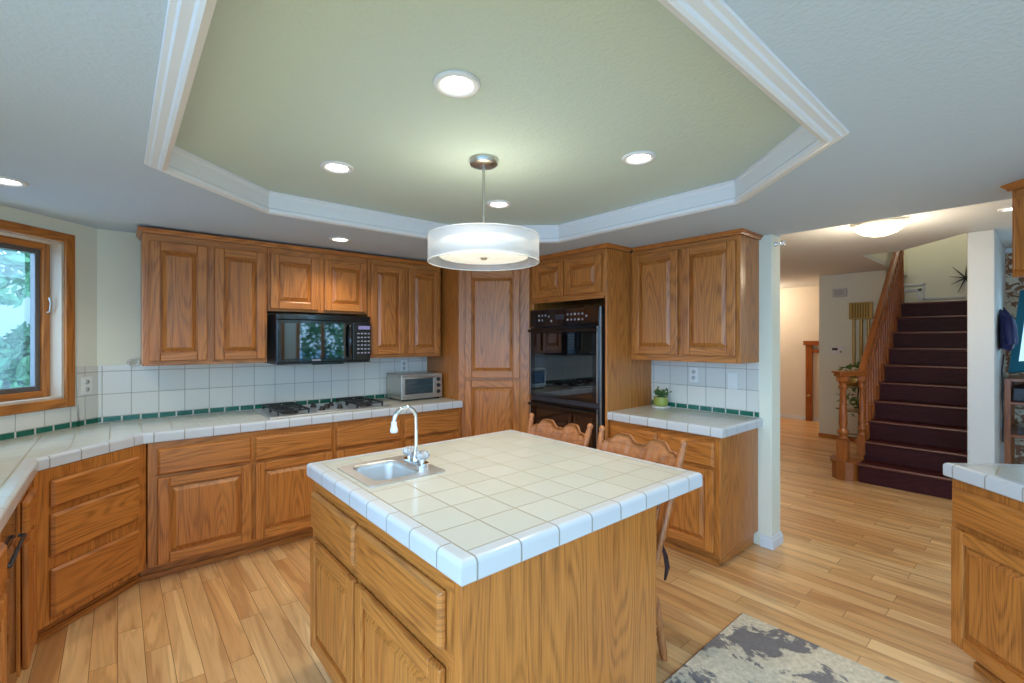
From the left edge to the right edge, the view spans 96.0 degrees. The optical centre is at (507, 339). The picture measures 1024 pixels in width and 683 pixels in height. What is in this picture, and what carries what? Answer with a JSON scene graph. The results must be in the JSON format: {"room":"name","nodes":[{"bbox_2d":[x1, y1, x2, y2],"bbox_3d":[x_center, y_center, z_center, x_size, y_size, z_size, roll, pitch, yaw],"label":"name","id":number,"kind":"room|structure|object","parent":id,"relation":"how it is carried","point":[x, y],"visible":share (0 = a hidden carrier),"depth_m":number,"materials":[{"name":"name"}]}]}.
{"room":"kitchen","nodes":[
{"label":"kitchen","id":0,"kind":"room"},
{"bbox_2d":[0,205,96,441],"bbox_3d":[-2.863,0.367,2.525,0.140,2.218,1.140,0,0,5],"label":"wall","id":1,"kind":"structure","parent":0,"point":[85,236],"depth_m":2.99,"materials":[{"name":"beige paint"}]},
{"bbox_2d":[0,219,74,415],"bbox_3d":[-2.850,-0.119,2.509,0.150,1.082,0.852,0,0,5],"label":"window","id":2,"kind":"structure","parent":1,"relation":"in","point":[52,264],"depth_m":2.83,"materials":[{"name":"brown wood"}]},
{"bbox_2d":[0,405,79,440],"bbox_3d":[-2.794,0.491,2.466,0.008,0.134,1.000,0,0,5],"label":"tile backsplash","id":3,"kind":"structure","parent":1,"relation":"attached to","point":[37,422],"depth_m":2.72,"materials":[{"name":"white tile"}]},
{"bbox_2d":[76,366,97,425],"bbox_3d":[-2.747,0.367,3.018,0.008,0.382,0.137,0,0,5],"label":"tile backsplash","id":4,"kind":"structure","parent":1,"relation":"attached to","point":[88,403],"depth_m":3.02,"materials":[{"name":"white tile"}]},
{"bbox_2d":[81,376,91,394],"bbox_3d":[-2.739,0.301,3.006,0.009,0.116,0.072,0,0,5],"label":"wall outlet","id":5,"kind":"object","parent":4,"relation":"attached to","point":[86,382],"visible":1,"depth_m":3.00,"materials":[{"name":"white plastic"}]},
{"bbox_2d":[97,229,426,422],"bbox_3d":[-1.395,0.342,4.293,3.621,2.268,0.100,0,0,-40],"label":"wall","id":6,"kind":"structure","parent":0,"point":[118,252],"depth_m":3.15,"materials":[{"name":"beige paint"}]},
{"bbox_2d":[127,232,266,366],"bbox_3d":[-2.204,-0.252,3.308,0.812,0.882,0.339,0,0,-40],"label":"upper cabinet","id":7,"kind":"object","parent":6,"relation":"attached to","point":[203,301],"depth_m":3.18,"materials":[{"name":"brown wood"}]},
{"bbox_2d":[98,357,425,422],"bbox_3d":[-1.783,0.367,3.894,2.500,0.382,0.008,0,0,-40],"label":"tile backsplash","id":8,"kind":"structure","parent":6,"relation":"attached to","point":[125,392],"depth_m":3.57,"materials":[{"name":"white tile"}]},
{"bbox_2d":[401,360,406,371],"bbox_3d":[-1.014,0.261,4.532,0.072,0.116,0.009,0,0,-40],"label":"wall outlet","id":9,"kind":"object","parent":8,"relation":"attached to","point":[403,362],"visible":0.99,"depth_m":4.53,"materials":[{"name":"white plastic"}]},
{"bbox_2d":[136,226,441,266],"bbox_3d":[-1.606,-0.710,3.817,2.280,0.032,0.346,0,0,-40],"label":"crown molding","id":10,"kind":"structure","parent":6,"relation":"attached to","point":[140,229],"depth_m":3.45,"materials":[{"name":"brown wood"}]},
{"bbox_2d":[267,247,366,315],"bbox_3d":[-1.594,-0.454,3.824,0.782,0.480,0.339,0,0,-40],"label":"upper cabinet","id":11,"kind":"object","parent":6,"relation":"attached to","point":[298,282],"visible":0.98,"depth_m":3.67,"materials":[{"name":"brown wood"}]},
{"bbox_2d":[267,314,369,364],"bbox_3d":[-1.544,0.003,3.790,0.728,0.390,0.451,0,0,-40],"label":"microwave","id":12,"kind":"object","parent":11,"relation":"attached to","point":[291,338],"visible":0.99,"depth_m":3.62,"materials":[{"name":"black plastic"}]},
{"bbox_2d":[357,259,440,357],"bbox_3d":[-1.014,-0.267,4.314,0.734,0.854,0.339,0,0,-40],"label":"upper cabinet","id":13,"kind":"object","parent":6,"relation":"attached to","point":[404,299],"visible":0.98,"depth_m":4.16,"materials":[{"name":"brown wood"}]},
{"bbox_2d":[175,0,800,225],"bbox_3d":[-0.085,-0.859,2.154,2.850,0.040,2.800,0,0,-40],"label":"ceiling","id":14,"kind":"structure","parent":0,"point":[281,89],"depth_m":1.68,"materials":[{"name":"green paint"}]},
{"bbox_2d":[320,161,353,173],"bbox_3d":[-0.826,-0.833,2.241,0.156,0.010,0.156,0,0,-40],"label":"recessed light","id":15,"kind":"object","parent":14,"relation":"in","point":[337,167],"visible":1,"depth_m":2.24,"materials":[{"name":"white paint"}]},
{"bbox_2d":[433,70,480,97],"bbox_3d":[-0.165,-0.833,1.513,0.156,0.010,0.156,0,0,-40],"label":"recessed light","id":16,"kind":"object","parent":14,"relation":"in","point":[450,83],"visible":1,"depth_m":1.50,"materials":[{"name":"white glass"}]},
{"bbox_2d":[427,154,539,270],"bbox_3d":[-0.109,-0.597,2.149,0.519,0.482,0.519,0,0,-40],"label":"pendant lamp","id":17,"kind":"object","parent":14,"relation":"hanging from","point":[479,248],"visible":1,"depth_m":2.04,"materials":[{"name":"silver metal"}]},
{"bbox_2d":[440,249,526,263],"bbox_3d":[-0.109,-0.384,2.149,0.406,0.011,0.406,0,0,-40],"label":"diffuser","id":18,"kind":"object","parent":17,"relation":"attached to","point":[464,258],"depth_m":2.12,"materials":[{"name":"white glass"}]},
{"bbox_2d":[144,0,848,242],"bbox_3d":[-0.090,-0.774,2.145,2.462,0.126,2.467,0,0,-40],"label":"crown molding","id":19,"kind":"structure","parent":14,"relation":"attached to","point":[187,22],"depth_m":1.83,"materials":[{"name":"white paint"}]},
{"bbox_2d":[486,200,511,208],"bbox_3d":[-0.051,-0.833,2.850,0.156,0.010,0.156,0,0,-40],"label":"recessed light","id":20,"kind":"object","parent":14,"relation":"in","point":[498,204],"visible":1,"depth_m":2.84,"materials":[{"name":"white glass"}]},
{"bbox_2d":[621,151,656,164],"bbox_3d":[0.607,-0.833,2.125,0.156,0.010,0.156,0,0,-40],"label":"recessed light","id":21,"kind":"object","parent":14,"relation":"in","point":[637,157],"visible":1,"depth_m":2.12,"materials":[{"name":"white glass"}]},
{"bbox_2d":[16,417,991,682],"bbox_3d":[1.661,1.516,2.450,14.700,0.080,8.400,0,0,-40],"label":"floor","id":22,"kind":"structure","parent":0,"point":[860,572],"depth_m":2.59,"materials":[{"name":"laminate"}]},
{"bbox_2d":[0,533,6,682],"bbox_3d":[-1.760,1.050,1.181,0.605,0.851,0.575,0,0,-40],"label":"base cabinet","id":23,"kind":"object","parent":22,"relation":"on","point":[3,547],"visible":0.99,"depth_m":1.49,"materials":[{"name":"brown wood"}]},
{"bbox_2d":[1,507,26,682],"bbox_3d":[-2.062,1.050,1.557,0.579,0.848,0.385,0,0,-40],"label":"trash compactor","id":24,"kind":"object","parent":22,"relation":"on","point":[8,534],"visible":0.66,"depth_m":1.76,"materials":[{"name":"brown wood"}]},
{"bbox_2d":[16,482,36,677],"bbox_3d":[-2.322,1.050,1.847,0.605,0.851,0.388,0,0,-40],"label":"base cabinet","id":25,"kind":"object","parent":22,"relation":"on","point":[27,506],"visible":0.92,"depth_m":1.91,"materials":[{"name":"brown wood"}]},
{"bbox_2d":[32,444,145,643],"bbox_3d":[-2.460,1.050,2.482,0.595,0.851,0.681,0,0,5],"label":"base cabinet","id":26,"kind":"object","parent":22,"relation":"on","point":[90,520],"visible":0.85,"depth_m":2.40,"materials":[{"name":"brown wood"}]},
{"bbox_2d":[140,422,332,581],"bbox_3d":[-1.935,1.050,3.336,1.142,0.851,0.625,0,0,-40],"label":"base cabinet","id":27,"kind":"object","parent":22,"relation":"on","point":[210,499],"visible":0.9,"depth_m":3.03,"materials":[{"name":"brown wood"}]},
{"bbox_2d":[333,408,460,458],"bbox_3d":[-1.054,1.050,4.080,1.162,0.851,0.625,0,0,-40],"label":"base cabinet","id":28,"kind":"object","parent":22,"relation":"on","point":[368,435],"visible":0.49,"depth_m":3.77,"materials":[{"name":"brown wood"}]},
{"bbox_2d":[0,397,462,532],"bbox_3d":[-1.318,0.592,2.729,3.312,0.062,2.370,0,0,-40],"label":"countertop","id":29,"kind":"structure","parent":28,"relation":"on","point":[21,459],"depth_m":2.80,"materials":[{"name":"white tile"}]},
{"bbox_2d":[253,396,391,418],"bbox_3d":[-1.482,0.535,3.735,0.925,0.050,0.530,0,0,-40],"label":"gas cooktop","id":30,"kind":"object","parent":29,"relation":"in","point":[294,409],"visible":1,"depth_m":3.63,"materials":[{"name":"silver metal"}]},
{"bbox_2d":[387,371,441,400],"bbox_3d":[-0.867,0.439,4.375,0.430,0.242,0.346,0,0,-40],"label":"toaster oven","id":31,"kind":"object","parent":29,"relation":"on","point":[402,386],"visible":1,"depth_m":4.32,"materials":[{"name":"silver metal"}]},
{"bbox_2d":[427,262,530,437],"bbox_3d":[-0.066,0.383,4.663,1.093,2.184,1.030,0,0,-40],"label":"pantry cabinet","id":32,"kind":"object","parent":22,"relation":"on","point":[483,363],"visible":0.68,"depth_m":4.23,"materials":[{"name":"brown wood"}]},
{"bbox_2d":[444,258,528,265],"bbox_3d":[-0.215,-0.725,4.252,0.832,0.032,0.146,0,0,15],"label":"crown molding","id":33,"kind":"structure","parent":32,"relation":"attached to","point":[527,259],"depth_m":4.33,"materials":[{"name":"brown wood"}]},
{"bbox_2d":[310,480,655,682],"bbox_3d":[-0.166,1.050,1.928,0.928,0.851,1.192,0,0,-40],"label":"kitchen island","id":34,"kind":"object","parent":22,"relation":"on","point":[582,609],"visible":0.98,"depth_m":1.49,"materials":[{"name":"brown wood"}]},
{"bbox_2d":[307,430,701,586],"bbox_3d":[-0.044,0.592,2.019,1.227,0.062,1.234,0,0,-40],"label":"island countertop","id":35,"kind":"structure","parent":34,"relation":"on","point":[502,500],"depth_m":1.68,"materials":[{"name":"white tile"}]},
{"bbox_2d":[337,455,444,486],"bbox_3d":[-0.502,0.633,1.987,0.340,0.152,0.360,0,0,-40],"label":"bar sink","id":36,"kind":"object","parent":35,"relation":"in","point":[374,473],"visible":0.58,"depth_m":2.04,"materials":[{"name":"silver metal"}]},
{"bbox_2d":[390,405,429,467],"bbox_3d":[-0.445,0.424,2.039,0.154,0.266,0.173,0,0,-40],"label":"faucet","id":37,"kind":"object","parent":35,"relation":"on","point":[414,457],"visible":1,"depth_m":2.04,"materials":[{"name":"silver metal"}]},
{"bbox_2d":[527,413,592,446],"bbox_3d":[0.159,0.974,2.637,0.446,1.008,0.510,0,0,-40],"label":"dining chair","id":38,"kind":"object","parent":22,"relation":"on","point":[571,433],"visible":0.16,"depth_m":2.74,"materials":[{"name":"brown wood"}]},
{"bbox_2d":[531,248,650,438],"bbox_3d":[0.721,0.383,4.088,0.640,2.184,0.858,0,0,-40],"label":"tall cabinet","id":39,"kind":"object","parent":22,"relation":"on","point":[601,277],"visible":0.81,"depth_m":3.72,"materials":[{"name":"brown wood"}]},
{"bbox_2d":[528,306,604,448],"bbox_3d":[0.667,0.420,4.059,0.624,1.368,0.795,0,0,-40],"label":"double oven","id":40,"kind":"object","parent":39,"relation":"in","point":[567,345],"visible":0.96,"depth_m":3.82,"materials":[{"name":"black glass"}]},
{"bbox_2d":[597,425,687,661],"bbox_3d":[0.520,0.974,2.209,0.446,1.008,0.510,0,0,-40],"label":"dining chair","id":41,"kind":"object","parent":22,"relation":"on","point":[659,451],"visible":0.3,"depth_m":2.21,"materials":[{"name":"brown wood"}]},
{"bbox_2d":[662,546,669,580],"bbox_3d":[0.495,1.018,2.163,0.316,0.157,0.408,0,0,-40],"label":"cushion","id":42,"kind":"object","parent":41,"relation":"on","point":[665,556],"visible":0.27,"depth_m":2.10,"materials":[{"name":"black fabric"}]},
{"bbox_2d":[610,420,757,565],"bbox_3d":[1.290,1.050,3.440,0.610,0.851,0.862,0,0,-40],"label":"base cabinet","id":43,"kind":"object","parent":22,"relation":"on","point":[714,522],"visible":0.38,"depth_m":3.07,"materials":[{"name":"brown wood"}]},
{"bbox_2d":[607,405,762,437],"bbox_3d":[1.299,0.592,3.428,0.616,0.062,0.892,0,0,-40],"label":"countertop","id":44,"kind":"structure","parent":43,"relation":"on","point":[712,424],"depth_m":3.26,"materials":[{"name":"white tile"}]},
{"bbox_2d":[651,386,671,408],"bbox_3d":[1.269,0.475,3.790,0.156,0.169,0.172,0,0,-40],"label":"potted plant","id":45,"kind":"object","parent":44,"relation":"on","point":[661,402],"visible":1,"depth_m":3.76,"materials":[{"name":"green plant"}]},
{"bbox_2d":[663,613,902,682],"bbox_3d":[1.244,1.471,1.790,0.928,0.009,1.028,0,0,-40],"label":"area rug","id":46,"kind":"object","parent":22,"relation":"on","point":[749,649],"visible":1,"depth_m":2.10,"materials":[{"name":"grey carpet"}]},
{"bbox_2d":[846,387,858,437],"bbox_3d":[4.555,1.042,6.019,0.348,0.856,0.327,0,0,-40],"label":"plant stand","id":47,"kind":"object","parent":22,"relation":"on","point":[848,410],"visible":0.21,"depth_m":6.08,"materials":[{"name":"black metal"}]},
{"bbox_2d":[836,361,860,416],"bbox_3d":[4.533,0.683,5.990,0.519,0.828,0.446,0,0,-40],"label":"trailing plant","id":48,"kind":"object","parent":47,"relation":"on","point":[853,382],"visible":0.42,"depth_m":5.96,"materials":[{"name":"green plant"}]},
{"bbox_2d":[830,300,966,499],"bbox_3d":[5.013,0.496,5.598,3.305,1.960,1.075,0,0,-40],"label":"staircase","id":49,"kind":"structure","parent":22,"relation":"on","point":[936,328],"depth_m":4.98,"materials":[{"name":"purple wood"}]},
{"bbox_2d":[831,250,904,461],"bbox_3d":[4.430,-0.067,5.580,2.407,2.732,0.238,0,0,-40],"label":"stair railing","id":50,"kind":"object","parent":49,"relation":"on","point":[871,371],"visible":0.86,"depth_m":5.25,"materials":[{"name":"brown wood"}]},
{"bbox_2d":[951,478,1023,682],"bbox_3d":[2.267,1.050,1.781,0.585,0.851,0.600,0,0,5],"label":"base cabinet","id":51,"kind":"object","parent":22,"relation":"on","point":[987,529],"visible":1,"depth_m":1.91,"materials":[{"name":"brown wood"}]},
{"bbox_2d":[943,463,1023,501],"bbox_3d":[2.298,0.592,1.775,0.660,0.062,0.620,0,0,5],"label":"countertop","id":52,"kind":"structure","parent":51,"relation":"on","point":[1007,480],"depth_m":1.95,"materials":[{"name":"white tile"}]},
{"bbox_2d":[1004,375,1023,463],"bbox_3d":[5.146,0.925,4.477,0.740,1.101,0.400,0,0,-40],"label":"shelf rack","id":53,"kind":"object","parent":22,"relation":"on","point":[1010,430],"visible":0.71,"depth_m":4.38,"materials":[{"name":"brown wood"}]},
{"bbox_2d":[1013,385,1023,401],"bbox_3d":[5.100,0.529,4.438,0.560,0.130,0.300,0,0,-40],"label":"printer","id":54,"kind":"object","parent":53,"relation":"on","point":[1018,390],"visible":1,"depth_m":4.40,"materials":[{"name":"grey plastic"}]},
{"bbox_2d":[1018,421,1023,433],"bbox_3d":[5.143,0.869,4.448,0.442,0.070,0.280,0,0,-40],"label":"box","id":55,"kind":"object","parent":53,"relation":"on","point":[1021,424],"visible":1,"depth_m":4.41,"materials":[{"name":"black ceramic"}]},
{"bbox_2d":[0,0,1023,266],"bbox_3d":[0.270,-0.767,1.734,4.550,0.050,6.100,0,0,-40],"label":"ceiling","id":56,"kind":"structure","parent":0,"point":[928,95],"depth_m":1.56,"materials":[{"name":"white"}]},
{"bbox_2d":[0,176,28,186],"bbox_3d":[-2.340,-0.736,2.147,0.156,0.010,0.156,0,0,-40],"label":"recessed light","id":57,"kind":"object","parent":56,"relation":"in","point":[6,181],"visible":1,"depth_m":2.17,"materials":[{"name":"white glass"}]},
{"bbox_2d":[329,237,350,241],"bbox_3d":[-1.234,-0.736,3.407,0.156,0.010,0.156,0,0,-40],"label":"recessed light","id":58,"kind":"object","parent":56,"relation":"in","point":[335,239],"visible":1,"depth_m":3.40,"materials":[{"name":"white glass"}]},
{"bbox_2d":[1000,178,1023,191],"bbox_3d":[2.514,-0.725,1.805,0.326,0.032,0.826,0,0,5],"label":"crown molding","id":59,"kind":"structure","parent":56,"relation":"attached to","point":[1010,187],"depth_m":2.17,"materials":[{"name":"brown wood"}]},
{"bbox_2d":[1012,187,1023,276],"bbox_3d":[2.513,-0.502,1.792,0.325,0.413,0.800,0,0,5],"label":"upper cabinet","id":60,"kind":"object","parent":56,"relation":"hanging from","point":[1017,195],"visible":1,"depth_m":2.15,"materials":[{"name":"brown wood"}]},
{"bbox_2d":[651,234,779,544],"bbox_3d":[0.970,0.367,4.424,0.162,2.218,2.952,0,0,-40],"label":"wall","id":61,"kind":"structure","parent":0,"point":[769,254],"depth_m":3.29,"materials":[{"name":"beige paint"}]},
{"bbox_2d":[631,234,758,363],"bbox_3d":[1.399,-0.272,3.529,0.331,0.873,0.868,0,0,-40],"label":"upper cabinet","id":62,"kind":"object","parent":61,"relation":"attached to","point":[698,301],"visible":1,"depth_m":3.31,"materials":[{"name":"brown wood"}]},
{"bbox_2d":[529,228,762,261],"bbox_3d":[1.012,-0.725,3.744,0.644,0.032,1.750,0,0,-40],"label":"crown molding","id":63,"kind":"structure","parent":62,"relation":"attached to","point":[742,231],"depth_m":3.56,"materials":[{"name":"brown wood"}]},
{"bbox_2d":[652,360,758,416],"bbox_3d":[1.524,0.367,3.633,0.008,0.382,0.866,0,0,-40],"label":"tile backsplash","id":64,"kind":"structure","parent":61,"relation":"attached to","point":[711,393],"depth_m":3.57,"materials":[{"name":"white tile"}]},
{"bbox_2d":[689,367,697,381],"bbox_3d":[1.483,0.281,3.668,0.009,0.116,0.072,0,0,-40],"label":"wall outlet","id":65,"kind":"object","parent":64,"relation":"attached to","point":[693,372],"visible":1,"depth_m":3.67,"materials":[{"name":"white plastic"}]},
{"bbox_2d":[728,373,736,388],"bbox_3d":[1.677,0.311,3.436,0.012,0.116,0.072,0,0,-40],"label":"switch plate","id":66,"kind":"object","parent":64,"relation":"attached to","point":[732,377],"visible":1,"depth_m":3.43,"materials":[{"name":"white plastic"}]},
{"bbox_2d":[760,531,782,549],"bbox_3d":[0.985,1.433,4.407,0.190,0.084,2.936,0,0,-40],"label":"baseboard","id":67,"kind":"structure","parent":61,"relation":"attached to","point":[771,543],"depth_m":3.27,"materials":[{"name":"white paint"}]},
{"bbox_2d":[775,240,785,245],"bbox_3d":[1.934,-0.679,3.266,0.044,0.043,0.060,0,0,-40],"label":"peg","id":68,"kind":"object","parent":61,"relation":"attached to","point":[782,242],"visible":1,"depth_m":3.25,"materials":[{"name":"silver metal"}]},
{"bbox_2d":[780,286,818,417],"bbox_3d":[5.082,0.256,8.938,0.100,2.440,2.700,0,0,-40],"label":"wall","id":69,"kind":"structure","parent":0,"point":[799,306],"depth_m":8.54,"materials":[{"name":"beige paint"}]},
{"bbox_2d":[780,414,818,421],"bbox_3d":[5.039,1.441,8.902,0.011,0.070,2.480,0,0,-40],"label":"baseboard","id":70,"kind":"structure","parent":69,"relation":"attached to","point":[781,415],"depth_m":8.53,"materials":[{"name":"white paint"}]},
{"bbox_2d":[803,341,818,420],"bbox_3d":[5.595,0.751,8.161,0.113,1.449,0.610,0,0,-40],"label":"surround","id":71,"kind":"object","parent":69,"relation":"attached to","point":[809,344],"visible":0.71,"depth_m":8.32,"materials":[{"name":"brown wood"}]},
{"bbox_2d":[819,270,886,437],"bbox_3d":[5.045,0.256,6.751,0.100,2.440,0.795,0,0,-40],"label":"wall","id":72,"kind":"structure","parent":0,"point":[835,325],"depth_m":6.84,"materials":[{"name":"beige paint"}]},
{"bbox_2d":[830,347,843,353],"bbox_3d":[4.887,0.161,6.830,0.034,0.110,0.170,0,0,-40],"label":"thermostat","id":73,"kind":"object","parent":72,"relation":"attached to","point":[833,350],"visible":1,"depth_m":6.82,"materials":[{"name":"white plastic"}]},
{"bbox_2d":[818,433,856,440],"bbox_3d":[4.999,1.449,6.715,0.014,0.054,0.800,0,0,-40],"label":"baseboard","id":74,"kind":"structure","parent":72,"relation":"attached to","point":[819,434],"depth_m":6.90,"materials":[{"name":"brown wood"}]},
{"bbox_2d":[833,288,846,296],"bbox_3d":[4.903,-0.689,6.798,0.051,0.120,0.170,0,0,-40],"label":"box","id":75,"kind":"object","parent":72,"relation":"attached to","point":[842,292],"visible":1,"depth_m":6.77,"materials":[{"name":"grey plastic"}]},
{"bbox_2d":[849,302,873,365],"bbox_3d":[5.057,0.099,6.587,0.086,1.255,0.270,0,0,-40],"label":"door chime","id":76,"kind":"object","parent":72,"relation":"attached to","point":[858,310],"visible":0.81,"depth_m":6.58,"materials":[{"name":"gold metal"}]},
{"bbox_2d":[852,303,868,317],"bbox_3d":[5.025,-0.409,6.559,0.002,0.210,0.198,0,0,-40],"label":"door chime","id":77,"kind":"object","parent":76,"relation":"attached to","point":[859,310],"depth_m":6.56,"materials":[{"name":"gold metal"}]},
{"bbox_2d":[870,249,906,271],"bbox_3d":[4.773,-1.719,5.942,3.240,1.409,0.080,0,0,-40],"label":"wall","id":78,"kind":"structure","parent":0,"point":[886,257],"depth_m":6.16,"materials":[{"name":"beige paint"}]},
{"bbox_2d":[780,199,1011,288],"bbox_3d":[4.676,-0.989,5.003,6.400,0.050,8.190,0,0,-40],"label":"ceiling","id":79,"kind":"structure","parent":0,"point":[805,256],"depth_m":4.54,"materials":[{"name":"white paint"}]},
{"bbox_2d":[849,217,910,236],"bbox_3d":[3.091,-0.907,3.805,0.396,0.112,0.389,0,0,-40],"label":"flush light","id":80,"kind":"object","parent":79,"relation":"attached to","point":[881,227],"visible":0.98,"depth_m":3.71,"materials":[{"name":"white glass"}]},
{"bbox_2d":[998,206,1011,211],"bbox_3d":[3.713,-0.958,3.384,0.156,0.010,0.156,0,0,-40],"label":"recessed light","id":81,"kind":"object","parent":79,"relation":"in","point":[1006,209],"visible":0.41,"depth_m":3.41,"materials":[{"name":"white paint"}]},
{"bbox_2d":[904,233,966,426],"bbox_3d":[6.184,-0.474,6.859,0.100,3.900,1.900,0,0,-40],"label":"wall","id":82,"kind":"structure","parent":0,"point":[932,264],"depth_m":6.69,"materials":[{"name":"beige paint"}]},
{"bbox_2d":[904,283,966,301],"bbox_3d":[6.155,-0.671,6.805,0.011,0.315,1.445,0,0,-40],"label":"trim","id":83,"kind":"structure","parent":82,"relation":"attached to","point":[923,284],"depth_m":6.83,"materials":[{"name":"white paint"}]},
{"bbox_2d":[949,267,966,291],"bbox_3d":[6.434,-0.848,6.453,0.030,0.379,0.356,0,0,-40],"label":"wall ornament","id":84,"kind":"object","parent":82,"relation":"attached to","point":[965,276],"visible":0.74,"depth_m":6.48,"materials":[{"name":"black metal"}]},
{"bbox_2d":[967,229,1004,463],"bbox_3d":[5.443,0.257,5.140,3.250,2.439,0.170,0,0,-40],"label":"wall","id":85,"kind":"structure","parent":0,"point":[985,250],"depth_m":4.10,"materials":[{"name":"white paint"}]},
{"bbox_2d":[1001,354,1004,441],"bbox_3d":[4.691,0.556,4.364,0.094,0.842,0.027,0,0,-40],"label":"hanging cable","id":86,"kind":"object","parent":85,"relation":"hanging from","point":[1003,354],"visible":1,"depth_m":4.37,"materials":[{"name":"black plastic"}]},
{"bbox_2d":[999,307,1017,350],"bbox_3d":[4.622,-0.096,4.254,0.515,0.399,0.113,0,0,-40],"label":"jacket","id":87,"kind":"object","parent":85,"relation":"hanging from","point":[1008,331],"visible":1,"depth_m":4.14,"materials":[{"name":"blue fabric"}]},
{"bbox_2d":[1008,290,1023,372],"bbox_3d":[4.986,-0.147,4.119,0.310,0.945,0.926,0,0,-1],"label":"television","id":88,"kind":"object","parent":85,"relation":"attached to","point":[1016,365],"visible":0.92,"depth_m":4.43,"materials":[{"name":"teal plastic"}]},
{"bbox_2d":[1005,253,1023,463],"bbox_3d":[6.568,0.256,3.537,0.100,2.440,3.729,0,0,-40],"label":"wall","id":89,"kind":"structure","parent":0,"point":[1013,285],"depth_m":4.88,"materials":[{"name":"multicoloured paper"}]},
{"bbox_2d":[1005,248,1011,253],"bbox_3d":[6.506,-0.938,3.485,0.059,0.049,3.729,0,0,-40],"label":"crown molding","id":90,"kind":"structure","parent":89,"relation":"attached to","point":[1007,250],"depth_m":4.87,"materials":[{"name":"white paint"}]},
{"label":"outside","id":91,"kind":"structure","parent":0,"visible":0},
{"bbox_3d":[0.000,1.686,0.000,120.000,0.180,120.000,0,0,-40],"label":"ground","id":92,"kind":"structure","parent":91,"visible":0},
{"bbox_2d":[0,265,29,380],"bbox_3d":[-7.383,0.236,5.643,10.000,2.720,0.150,0,0,-40],"label":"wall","id":93,"kind":"structure","parent":92,"relation":"on","point":[10,317],"depth_m":6.18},
{"bbox_2d":[0,236,30,308],"bbox_3d":[-5.260,-0.763,4.214,4.418,4.728,1.451,0,0,-38],"label":"tree","id":94,"kind":"object","parent":92,"relation":"on","point":[20,261],"visible":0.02,"depth_m":4.44,"materials":[{"name":"green plant"}]},
{"bbox_2d":[0,319,40,401],"bbox_3d":[-5.781,0.836,5.578,1.210,2.348,2.568,0,0,43],"label":"bush","id":95,"kind":"object","parent":92,"relation":"on","point":[15,349],"visible":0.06,"depth_m":5.32,"materials":[{"name":"green plant"}]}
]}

